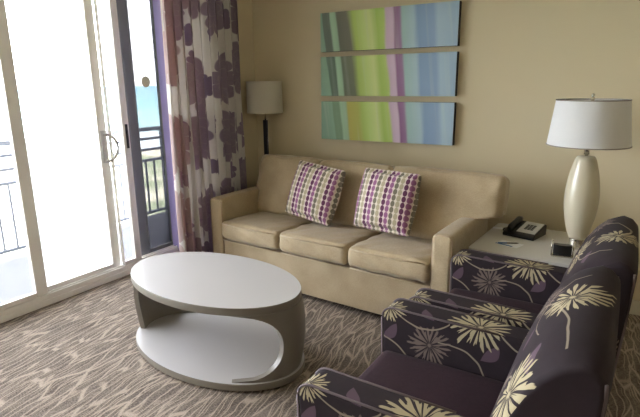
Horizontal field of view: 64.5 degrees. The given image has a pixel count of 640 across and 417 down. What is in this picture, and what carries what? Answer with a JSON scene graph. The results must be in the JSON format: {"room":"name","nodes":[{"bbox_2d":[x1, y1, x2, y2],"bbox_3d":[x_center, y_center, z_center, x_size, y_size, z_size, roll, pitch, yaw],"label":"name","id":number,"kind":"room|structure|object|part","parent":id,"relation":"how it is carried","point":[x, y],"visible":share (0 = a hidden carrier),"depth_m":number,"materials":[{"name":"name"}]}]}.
{"room":"hotel room","nodes":[
{"label":"hotel room","id":0,"kind":"room"},
{"bbox_2d":[0,221,132,303],"bbox_3d":[-2.862,0.754,4.098,1.430,0.120,9.500,8,16,30],"label":"floor","id":1,"kind":"structure","parent":0,"point":[70,257],"depth_m":4.86,"materials":[{"name":"white"}]},
{"bbox_2d":[0,130,129,254],"bbox_3d":[-3.377,0.091,4.194,0.060,1.132,9.000,8,16,30],"label":"balcony railing","id":2,"kind":"object","parent":1,"relation":"on","point":[31,152],"visible":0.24,"depth_m":5.19,"materials":[{"name":"white metal"}]},
{"bbox_3d":[-2.832,-0.113,5.067,0.060,1.100,0.056,8,16,30],"label":"post","id":3,"kind":"part","parent":2,"relation":"part of","materials":[{"name":"white metal"}]},
{"bbox_3d":[-3.384,-0.437,4.063,0.050,0.045,9.000,8,16,30],"label":"rail","id":4,"kind":"part","parent":2,"relation":"part of","materials":[{"name":"white metal"}]},
{"bbox_3d":[-3.382,-0.325,4.091,0.050,0.028,9.000,8,16,30],"label":"rail","id":5,"kind":"part","parent":2,"relation":"part of","materials":[{"name":"white metal"}]},
{"bbox_3d":[-3.381,-0.199,4.122,0.050,0.028,9.000,8,16,30],"label":"rail","id":6,"kind":"part","parent":2,"relation":"part of","materials":[{"name":"white metal"}]},
{"bbox_3d":[-3.379,-0.072,4.153,0.050,0.030,9.000,8,16,30],"label":"rail","id":7,"kind":"part","parent":2,"relation":"part of","materials":[{"name":"white metal"}]},
{"bbox_3d":[-3.372,0.554,4.307,0.050,0.030,9.000,8,16,30],"label":"rail","id":8,"kind":"part","parent":2,"relation":"part of","materials":[{"name":"white metal"}]},
{"bbox_2d":[237,0,258,187],"bbox_3d":[-2.570,-0.244,2.365,0.595,2.600,6.550,8,16,30],"label":"wall","id":9,"kind":"structure","parent":0,"point":[245,15],"depth_m":4.75,"materials":[{"name":"beige paint"}]},
{"bbox_2d":[0,0,47,310],"bbox_3d":[-2.490,-0.344,2.872,0.044,2.370,1.615,8,16,30],"label":"door","id":10,"kind":"structure","parent":9,"relation":"in","point":[7,70],"depth_m":3.54,"materials":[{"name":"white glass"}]},
{"bbox_2d":[0,0,120,290],"bbox_3d":[-1.907,-0.588,3.837,0.093,2.370,0.823,8,16,30],"label":"door","id":11,"kind":"structure","parent":9,"relation":"in","point":[86,5],"depth_m":4.08,"materials":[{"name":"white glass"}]},
{"bbox_3d":[-1.712,-0.507,4.149,0.037,0.261,0.143,12,19,41],"label":"handle","id":12,"kind":"part","parent":11,"relation":"part of","materials":[{"name":"grey metal"}]},
{"bbox_2d":[0,245,178,323],"bbox_3d":[-2.494,0.837,3.207,0.120,0.097,4.170,8,16,30],"label":"trim","id":13,"kind":"structure","parent":9,"relation":"attached to","point":[55,295],"depth_m":4.00,"materials":[{"name":"beige wood"}]},
{"bbox_2d":[93,0,141,264],"bbox_3d":[-1.666,-0.677,4.185,0.036,2.370,0.183,8,16,30],"label":"door","id":14,"kind":"structure","parent":9,"relation":"in","point":[111,4],"depth_m":4.19,"materials":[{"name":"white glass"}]},
{"bbox_2d":[125,124,129,147],"bbox_3d":[-1.611,-0.605,4.244,0.014,0.200,0.022,8,16,30],"label":"door lock","id":15,"kind":"object","parent":14,"relation":"attached to","point":[126,125],"visible":1,"depth_m":4.24,"materials":[{"name":"black plastic"}]},
{"bbox_2d":[116,0,172,255],"bbox_3d":[-1.560,-0.755,4.496,0.044,2.370,0.400,8,16,30],"label":"door","id":16,"kind":"structure","parent":9,"relation":"in","point":[135,17],"depth_m":4.50,"materials":[{"name":"clear glass"}]},
{"bbox_2d":[142,76,149,86],"bbox_3d":[-1.530,-1.113,4.456,0.002,0.092,0.092,8,16,30],"label":"sticker","id":17,"kind":"object","parent":16,"relation":"attached to","point":[145,80],"visible":1,"depth_m":4.46,"materials":[{"name":"yellow"}]},
{"bbox_2d":[152,0,179,251],"bbox_3d":[-1.059,-0.862,4.804,0.565,2.600,0.680,8,16,30],"label":"trim","id":18,"kind":"structure","parent":9,"relation":"attached to","point":[156,3],"depth_m":4.62,"materials":[{"name":"paint"}]},
{"bbox_3d":[-1.899,-1.510,2.498,0.125,0.060,4.858,8,16,30],"label":"curtain rod","id":19,"kind":"object","parent":9,"relation":"attached to","visible":0},
{"bbox_2d":[160,0,246,252],"bbox_3d":[-0.929,-0.666,4.253,0.113,2.440,0.850,8,16,30],"label":"curtain","id":20,"kind":"object","parent":19,"relation":"hanging from","point":[201,37],"visible":0.77,"depth_m":4.17,"materials":[{"name":"purple fabric"}]},
{"bbox_2d":[0,274,639,416],"bbox_3d":[-0.024,1.417,1.189,6.320,0.120,6.750,8,16,30],"label":"floor","id":21,"kind":"structure","parent":0,"point":[78,355],"depth_m":2.98,"materials":[{"name":"carpet"}]},
{"bbox_2d":[131,252,304,390],"bbox_3d":[-0.644,0.641,3.102,1.265,0.486,0.747,9,17,34],"label":"coffee table","id":22,"kind":"object","parent":21,"relation":"on","point":[219,321],"visible":1,"depth_m":2.96,"materials":[{"name":"paint"}]},
{"bbox_3d":[-1.036,0.554,3.454,0.467,0.391,0.171,-10,17,-33],"label":"panel","id":23,"kind":"part","parent":22,"relation":"part of","materials":[{"name":"brown paint"}]},
{"bbox_2d":[136,312,304,390],"bbox_3d":[-0.642,0.846,3.152,1.244,0.040,0.747,9,17,34],"label":"shelf","id":24,"kind":"object","parent":22,"relation":"attached to","point":[227,353],"depth_m":3.05,"materials":[{"name":"paint"}]},
{"bbox_3d":[-0.252,0.719,2.747,0.467,0.391,0.171,-10,17,-33],"label":"panel","id":25,"kind":"part","parent":22,"relation":"part of","materials":[{"name":"brown paint"}]},
{"bbox_2d":[246,81,282,154],"bbox_3d":[-0.498,-0.361,4.782,0.338,1.625,0.338,8,16,30],"label":"floor lamp","id":26,"kind":"object","parent":21,"relation":"on","point":[263,97],"visible":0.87,"depth_m":4.50,"materials":[{"name":"grey fabric"}]},
{"bbox_3d":[-0.506,-1.014,4.621,0.330,0.280,0.330,8,16,30],"label":"lamp shade","id":27,"kind":"part","parent":26,"relation":"part of","materials":[{"name":"beige fabric"}]},
{"bbox_2d":[210,154,509,314],"bbox_3d":[0.203,0.167,3.916,2.230,0.998,0.789,9,17,34],"label":"sofa","id":28,"kind":"object","parent":21,"relation":"on","point":[343,262],"visible":0.75,"depth_m":3.63,"materials":[{"name":"fabric"}]},
{"bbox_3d":[-0.654,0.164,4.531,0.138,0.674,0.738,9,17,34],"label":"arm","id":29,"kind":"part","parent":28,"relation":"part of","materials":[{"name":"fabric"}]},
{"bbox_2d":[222,212,313,249],"bbox_3d":[-0.410,0.170,4.229,0.614,0.196,0.590,9,17,34],"label":"seat cushion","id":30,"kind":"object","parent":28,"relation":"on","point":[243,230],"depth_m":4.07,"materials":[{"name":"fabric"}]},
{"bbox_2d":[256,154,322,217],"bbox_3d":[-0.267,-0.191,4.448,0.659,0.545,0.325,9,17,34],"label":"cushion","id":31,"kind":"object","parent":28,"relation":"on","point":[277,172],"depth_m":4.39,"materials":[{"name":"fabric"}]},
{"bbox_2d":[285,160,345,225],"bbox_3d":[-0.042,-0.129,4.014,0.493,0.463,0.239,9,17,33],"label":"throw pillow","id":32,"kind":"object","parent":28,"relation":"on","point":[316,189],"visible":1,"depth_m":3.92,"materials":[{"name":"fabric"}]},
{"bbox_2d":[280,222,380,264],"bbox_3d":[0.090,0.247,3.894,0.614,0.196,0.590,9,17,34],"label":"seat cushion","id":33,"kind":"object","parent":28,"relation":"on","point":[313,243],"depth_m":3.72,"materials":[{"name":"fabric"}]},
{"bbox_2d":[320,159,394,232],"bbox_3d":[0.274,-0.109,4.087,0.694,0.546,0.322,9,17,34],"label":"cushion","id":34,"kind":"object","parent":28,"relation":"on","point":[344,215],"depth_m":3.98,"materials":[{"name":"fabric"}]},
{"bbox_2d":[354,168,420,235],"bbox_3d":[0.478,-0.054,3.646,0.474,0.434,0.238,9,17,33],"label":"throw pillow","id":35,"kind":"object","parent":28,"relation":"on","point":[387,200],"visible":1,"depth_m":3.56,"materials":[{"name":"fabric"}]},
{"bbox_2d":[348,232,431,282],"bbox_3d":[0.590,0.324,3.559,0.614,0.196,0.590,9,17,34],"label":"seat cushion","id":36,"kind":"object","parent":28,"relation":"on","point":[383,256],"depth_m":3.38,"materials":[{"name":"fabric"}]},
{"bbox_2d":[393,166,509,239],"bbox_3d":[0.896,-0.013,3.670,0.859,0.545,0.323,9,17,34],"label":"cushion","id":37,"kind":"object","parent":28,"relation":"on","point":[446,196],"depth_m":3.53,"materials":[{"name":"fabric"}]},
{"bbox_3d":[0.953,0.410,3.455,0.138,0.674,0.738,9,17,34],"label":"arm","id":38,"kind":"part","parent":28,"relation":"part of","materials":[{"name":"fabric"}]},
{"bbox_2d":[296,265,620,416],"bbox_3d":[0.525,0.696,1.882,0.920,0.936,0.825,8,16,30],"label":"armchair","id":39,"kind":"object","parent":21,"relation":"on","point":[433,361],"visible":1,"depth_m":1.71,"materials":[{"name":"fabric"}]},
{"bbox_3d":[0.282,0.856,1.652,0.764,0.482,0.125,8,16,30],"label":"arm","id":40,"kind":"part","parent":39,"relation":"part of","materials":[{"name":"fabric"}]},
{"bbox_2d":[359,350,504,416],"bbox_3d":[0.407,0.809,1.984,0.610,0.178,0.584,8,16,30],"label":"seat cushion","id":41,"kind":"object","parent":39,"relation":"on","point":[467,389],"depth_m":2.07,"materials":[{"name":"fabric"}]},
{"bbox_3d":[0.645,0.709,2.231,0.764,0.482,0.125,8,16,30],"label":"arm","id":42,"kind":"part","parent":39,"relation":"part of","materials":[{"name":"fabric"}]},
{"bbox_3d":[0.755,0.664,1.729,0.379,0.806,0.824,8,16,30],"label":"backrest","id":43,"kind":"part","parent":39,"relation":"part of","materials":[{"name":"fabric"}]},
{"bbox_2d":[409,216,638,377],"bbox_3d":[1.022,0.520,2.575,0.920,0.936,0.825,8,16,30],"label":"armchair","id":44,"kind":"object","parent":21,"relation":"on","point":[513,291],"visible":0.41,"depth_m":2.48,"materials":[{"name":"fabric"}]},
{"bbox_3d":[0.779,0.679,2.346,0.764,0.482,0.125,8,16,30],"label":"arm","id":45,"kind":"part","parent":44,"relation":"part of","materials":[{"name":"fabric"}]},
{"bbox_2d":[449,288,543,313],"bbox_3d":[0.904,0.633,2.678,0.610,0.178,0.584,8,16,30],"label":"seat cushion","id":46,"kind":"object","parent":44,"relation":"on","point":[532,304],"depth_m":2.85,"materials":[{"name":"fabric"}]},
{"bbox_3d":[1.142,0.532,2.925,0.764,0.482,0.125,8,16,30],"label":"arm","id":47,"kind":"part","parent":44,"relation":"part of","materials":[{"name":"fabric"}]},
{"bbox_3d":[1.252,0.488,2.423,0.379,0.806,0.824,8,16,30],"label":"backrest","id":48,"kind":"part","parent":44,"relation":"part of","materials":[{"name":"fabric"}]},
{"bbox_2d":[469,223,588,267],"bbox_3d":[1.444,0.494,3.445,0.690,0.560,0.720,9,17,33],"label":"end table","id":49,"kind":"object","parent":21,"relation":"on","point":[539,249],"visible":0.19,"depth_m":3.29,"materials":[{"name":"white laminate"}]},
{"bbox_2d":[496,240,522,247],"bbox_3d":[1.247,0.233,3.340,0.100,0.002,0.150,-13,18,-41],"label":"note card","id":50,"kind":"object","parent":49,"relation":"on","point":[518,244],"visible":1,"depth_m":3.32,"materials":[{"name":"white paper"}]},
{"bbox_2d":[498,242,517,243],"bbox_3d":[1.240,0.227,3.338,0.134,0.010,0.010,1,14,7],"label":"pen","id":51,"kind":"object","parent":50,"relation":"on","point":[498,242],"visible":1,"depth_m":3.34,"materials":[{"name":"blue"}]},
{"bbox_2d":[503,216,546,240],"bbox_3d":[1.405,0.126,3.542,0.210,0.111,0.271,-14,19,-43],"label":"desk phone","id":52,"kind":"object","parent":49,"relation":"on","point":[518,228],"visible":1,"depth_m":3.50,"materials":[{"name":"black plastic"}]},
{"bbox_2d":[550,239,575,258],"bbox_3d":[1.474,0.243,3.082,0.134,0.100,0.055,6,15,25],"label":"desk clock","id":53,"kind":"object","parent":49,"relation":"on","point":[559,250],"visible":0.99,"depth_m":3.07,"materials":[{"name":"black plastic"}]},
{"bbox_2d":[546,93,631,249],"bbox_3d":[1.638,-0.219,3.143,0.472,0.966,0.472,8,16,30],"label":"table lamp","id":54,"kind":"object","parent":49,"relation":"on","point":[586,124],"visible":0.89,"depth_m":3.00,"materials":[{"name":"white ceramic"}]},
{"bbox_3d":[1.635,-0.520,3.069,0.464,0.275,0.464,8,16,30],"label":"lamp shade","id":55,"kind":"part","parent":54,"relation":"part of","materials":[{"name":"fabric"}]},
{"bbox_2d":[252,0,639,300],"bbox_3d":[1.638,-0.611,3.659,6.450,2.600,0.120,8,16,30],"label":"wall","id":56,"kind":"structure","parent":0,"point":[517,57],"depth_m":3.73,"materials":[{"name":"beige paint"}]},
{"bbox_2d":[321,101,456,144],"bbox_3d":[0.533,-0.721,4.219,1.184,0.326,0.055,8,16,30],"label":"wall art","id":57,"kind":"object","parent":56,"relation":"attached to","point":[433,123],"visible":1,"depth_m":4.16,"materials":[{"name":"paint"}]},
{"bbox_2d":[321,52,458,95],"bbox_3d":[0.529,-1.082,4.130,1.184,0.325,0.055,8,16,30],"label":"wall art","id":58,"kind":"object","parent":56,"relation":"attached to","point":[435,73],"visible":1,"depth_m":4.07,"materials":[{"name":"paint"}]},
{"bbox_2d":[320,0,461,51],"bbox_3d":[0.525,-1.433,4.043,1.184,0.313,0.055,8,16,30],"label":"wall art","id":59,"kind":"object","parent":56,"relation":"attached to","point":[438,24],"visible":1,"depth_m":3.98,"materials":[{"name":"paint"}]},
{"bbox_2d":[629,300,639,315],"bbox_3d":[1.840,0.645,3.767,5.725,0.105,0.020,8,16,30],"label":"baseboard","id":60,"kind":"structure","parent":56,"relation":"attached to","point":[635,305],"depth_m":3.54,"materials":[{"name":"beige paint"}]},
{"label":"outside","id":61,"kind":"structure","parent":0,"visible":0},
{"bbox_2d":[0,155,129,256],"bbox_3d":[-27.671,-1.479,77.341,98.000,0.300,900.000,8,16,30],"label":"ground","id":62,"kind":"structure","parent":61,"point":[5,211],"depth_m":75.76,"materials":[{"name":"white"}]},
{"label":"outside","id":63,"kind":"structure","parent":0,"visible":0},
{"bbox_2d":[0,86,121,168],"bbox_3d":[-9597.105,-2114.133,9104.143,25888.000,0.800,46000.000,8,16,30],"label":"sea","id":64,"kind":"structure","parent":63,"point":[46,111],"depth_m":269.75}
]}

